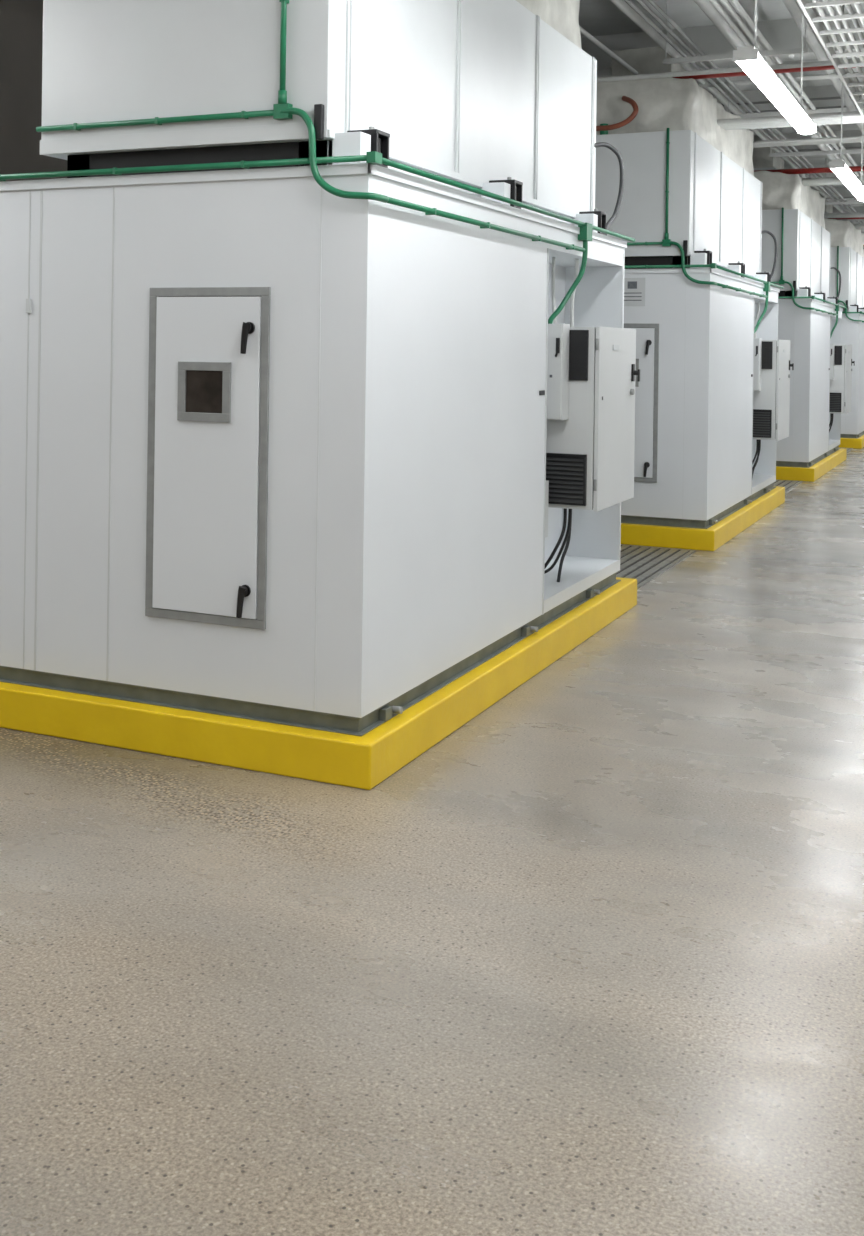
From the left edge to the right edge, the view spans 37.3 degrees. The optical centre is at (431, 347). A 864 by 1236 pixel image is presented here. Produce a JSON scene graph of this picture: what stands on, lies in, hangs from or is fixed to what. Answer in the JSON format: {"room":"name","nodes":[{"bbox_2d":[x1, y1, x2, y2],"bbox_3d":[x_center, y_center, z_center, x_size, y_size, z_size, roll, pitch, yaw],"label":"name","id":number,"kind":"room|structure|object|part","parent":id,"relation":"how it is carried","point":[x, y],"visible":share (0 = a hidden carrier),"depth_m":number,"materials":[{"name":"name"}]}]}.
{"room":"mechanical room","nodes":[
{"label":"mechanical room","id":0,"kind":"room"},
{"bbox_2d":[0,0,66,181],"bbox_3d":[1.492,-0.829,23.536,0.200,4.900,56.000,1,0,24],"label":"wall","id":1,"kind":"structure","parent":0,"point":[21,21],"depth_m":11.49,"materials":[{"name":"grey paint"}]},
{"bbox_2d":[0,447,863,1235],"bbox_3d":[7.494,1.805,20.873,13.000,0.200,56.000,1,0,24],"label":"floor","id":2,"kind":"structure","parent":0,"point":[589,961],"depth_m":3.36,"materials":[{"name":"concrete"}]},
{"bbox_2d":[0,577,636,789],"bbox_3d":[-1.639,1.495,7.279,4.750,0.165,3.750,1,0,24],"label":"curb","id":3,"kind":"object","parent":2,"relation":"on","point":[365,761],"visible":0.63,"depth_m":5.05,"materials":[{"name":"paint"}]},
{"bbox_2d":[0,0,639,735],"bbox_3d":[-1.469,-0.773,7.212,4.756,4.375,3.700,1,0,24],"label":"air handling unit","id":4,"kind":"object","parent":3,"relation":"on","point":[318,371],"visible":1,"depth_m":5.16,"materials":[{"name":"white paint"}]},
{"bbox_3d":[-0.878,0.418,4.978,0.482,1.237,0.018,1,0,24],"label":"access door","id":5,"kind":"part","parent":4,"relation":"part of","materials":[{"name":"white paint"}]},
{"bbox_3d":[-0.878,0.418,4.980,0.550,1.305,0.014,1,0,24],"label":"access door frame","id":6,"kind":"part","parent":4,"relation":"part of","materials":[{"name":"metal"}]},
{"bbox_3d":[-0.722,0.968,4.873,0.045,0.122,0.042,1,0,24],"label":"door handle","id":7,"kind":"part","parent":4,"relation":"part of","materials":[{"name":"black plastic"}]},
{"bbox_3d":[-0.706,-0.037,4.872,0.045,0.122,0.042,1,0,24],"label":"door handle","id":8,"kind":"part","parent":4,"relation":"part of","materials":[{"name":"black plastic"}]},
{"bbox_3d":[-1.597,1.379,7.239,4.555,0.067,3.560,1,0,24],"label":"frame","id":9,"kind":"part","parent":4,"relation":"part of","materials":[{"name":"metal"}]},
{"bbox_3d":[-0.299,-1.293,6.634,1.350,1.022,3.480,1,0,24],"label":"casing","id":10,"kind":"part","parent":4,"relation":"part of","materials":[{"name":"white metal"}]},
{"bbox_3d":[0.993,0.419,7.130,0.155,0.930,0.710,1,0,24],"label":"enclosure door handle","id":11,"kind":"part","parent":4,"relation":"part of","materials":[{"name":"plastic"}]},
{"bbox_2d":[616,545,695,589],"bbox_3d":[-0.414,1.588,10.077,4.505,0.012,2.260,1,0,24],"label":"grate","id":12,"kind":"object","parent":2,"relation":"on","point":[644,564],"visible":0.07,"depth_m":9.66,"materials":[{"name":"metal"}]},
{"bbox_2d":[621,486,784,550],"bbox_3d":[0.842,1.529,12.906,4.750,0.165,3.750,1,0,24],"label":"curb","id":13,"kind":"object","parent":2,"relation":"on","point":[717,535],"visible":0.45,"depth_m":10.49,"materials":[{"name":"paint"}]},
{"bbox_2d":[595,47,793,528],"bbox_3d":[1.012,-0.738,12.839,4.756,4.375,3.700,1,0,24],"label":"air handling unit","id":14,"kind":"object","parent":13,"relation":"on","point":[712,392],"visible":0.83,"depth_m":10.63,"materials":[{"name":"white paint"}]},
{"bbox_2d":[624,278,645,305],"bbox_3d":[1.658,-0.459,10.591,0.220,0.235,0.006,1,0,24],"label":"paper sign","id":15,"kind":"object","parent":14,"relation":"attached to","point":[634,288],"visible":0.71,"depth_m":10.58,"materials":[{"name":"white paper"}]},
{"bbox_3d":[1.603,0.453,10.605,0.482,1.237,0.018,1,0,24],"label":"access door","id":16,"kind":"part","parent":14,"relation":"part of","materials":[{"name":"white paint"}]},
{"bbox_3d":[1.603,0.453,10.607,0.550,1.305,0.014,1,0,24],"label":"access door frame","id":17,"kind":"part","parent":14,"relation":"part of","materials":[{"name":"metal"}]},
{"bbox_3d":[1.760,1.003,10.500,0.045,0.122,0.042,1,0,24],"label":"door handle","id":18,"kind":"part","parent":14,"relation":"part of","materials":[{"name":"black plastic"}]},
{"bbox_3d":[1.775,-0.002,10.499,0.045,0.122,0.042,1,0,24],"label":"door handle","id":19,"kind":"part","parent":14,"relation":"part of","materials":[{"name":"black plastic"}]},
{"bbox_3d":[2.182,-1.259,12.261,1.350,1.022,3.480,1,0,24],"label":"casing","id":20,"kind":"part","parent":14,"relation":"part of","materials":[{"name":"white metal"}]},
{"bbox_3d":[0.884,1.414,12.866,4.555,0.067,3.560,1,0,24],"label":"frame","id":21,"kind":"part","parent":14,"relation":"part of","materials":[{"name":"metal"}]},
{"bbox_3d":[0.883,0.361,12.873,4.520,2.038,3.550,1,0,24],"label":"casing","id":22,"kind":"part","parent":14,"relation":"part of","materials":[{"name":"white paint"}]},
{"bbox_3d":[3.474,0.454,12.758,0.155,0.930,0.710,1,0,24],"label":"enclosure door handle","id":23,"kind":"part","parent":14,"relation":"part of","materials":[{"name":"plastic"}]},
{"bbox_2d":[774,480,801,492],"bbox_3d":[2.067,1.623,15.704,4.505,0.012,2.260,1,0,24],"label":"grate","id":24,"kind":"object","parent":2,"relation":"on","point":[788,484],"visible":0.06,"depth_m":15.49,"materials":[{"name":"metal"}]},
{"bbox_2d":[776,448,846,481],"bbox_3d":[3.324,1.564,18.533,4.750,0.165,3.750,1,0,24],"label":"curb","id":25,"kind":"object","parent":2,"relation":"on","point":[811,474],"visible":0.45,"depth_m":16.03,"materials":[{"name":"paint"}]},
{"bbox_2d":[752,147,854,467],"bbox_3d":[3.493,-0.704,18.466,4.756,4.375,3.700,1,0,24],"label":"air handling unit","id":26,"kind":"object","parent":25,"relation":"on","point":[792,211],"visible":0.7,"depth_m":16.35,"materials":[{"name":"white paint"}]},
{"bbox_3d":[4.663,-1.224,17.888,1.350,1.022,3.480,1,0,24],"label":"casing","id":27,"kind":"part","parent":26,"relation":"part of","materials":[{"name":"white metal"}]},
{"bbox_3d":[3.365,1.449,18.493,4.555,0.067,3.560,1,0,24],"label":"frame","id":28,"kind":"part","parent":26,"relation":"part of","materials":[{"name":"metal"}]},
{"bbox_3d":[3.364,0.396,18.500,4.520,2.038,3.550,1,0,24],"label":"casing","id":29,"kind":"part","parent":26,"relation":"part of","materials":[{"name":"white paint"}]},
{"bbox_3d":[5.955,0.488,18.385,0.155,0.930,0.710,1,0,24],"label":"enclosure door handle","id":30,"kind":"part","parent":26,"relation":"part of","materials":[{"name":"plastic"}]},
{"bbox_2d":[839,435,863,448],"bbox_3d":[5.805,1.599,24.160,4.750,0.165,3.750,1,0,24],"label":"curb","id":31,"kind":"object","parent":2,"relation":"on","point":[858,443],"visible":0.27,"depth_m":21.57,"materials":[{"name":"paint"}]},
{"bbox_2d":[822,196,863,437],"bbox_3d":[5.974,-0.669,24.094,4.756,4.375,3.700,1,0,24],"label":"air handling unit","id":32,"kind":"object","parent":31,"relation":"on","point":[847,254],"visible":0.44,"depth_m":21.75,"materials":[{"name":"white paint"}]},
{"bbox_3d":[7.144,-1.189,23.515,1.350,1.022,3.480,1,0,24],"label":"casing","id":33,"kind":"part","parent":32,"relation":"part of","materials":[{"name":"white metal"}]},
{"bbox_3d":[5.845,0.431,24.128,4.520,2.038,3.550,1,0,24],"label":"casing","id":34,"kind":"part","parent":32,"relation":"part of","materials":[{"name":"white paint"}]},
{"bbox_3d":[5.846,1.484,24.121,4.555,0.067,3.560,1,0,24],"label":"frame","id":35,"kind":"part","parent":32,"relation":"part of","materials":[{"name":"metal"}]},
{"bbox_2d":[577,0,863,187],"bbox_3d":[7.566,-3.294,20.873,13.000,0.200,56.000,1,0,24],"label":"ceiling","id":36,"kind":"structure","parent":0,"point":[597,17],"depth_m":12.72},
{"bbox_2d":[578,0,863,248],"bbox_3d":[7.556,-2.575,20.873,13.000,1.240,55.940,1,0,24],"label":"overhead services","id":37,"kind":"structure","parent":36,"relation":"hanging from","point":[778,41],"depth_m":12.59,"materials":[{"name":"paint"}]},
{"bbox_2d":[797,0,863,118],"bbox_3d":[8.151,-1.986,20.606,0.420,0.080,55.940,1,0,24],"label":"cable tray","id":38,"kind":"object","parent":37,"relation":"on","point":[807,7],"depth_m":8.41,"materials":[{"name":"white metal"}]},
{"bbox_2d":[733,0,816,134],"bbox_3d":[2.189,-2.396,7.992,0.132,1.747,2.460,1,0,24],"label":"fluorescent light fixture","id":39,"kind":"object","parent":36,"relation":"hanging from","point":[748,58],"visible":1,"depth_m":7.61,"materials":[{"name":"white metal"}]},
{"bbox_2d":[829,5,863,201],"bbox_3d":[3.936,-2.372,11.954,0.132,1.747,2.460,1,0,24],"label":"fluorescent light fixture","id":40,"kind":"object","parent":36,"relation":"hanging from","point":[839,167],"visible":0.92,"depth_m":11.35,"materials":[{"name":"white metal"}]}
]}

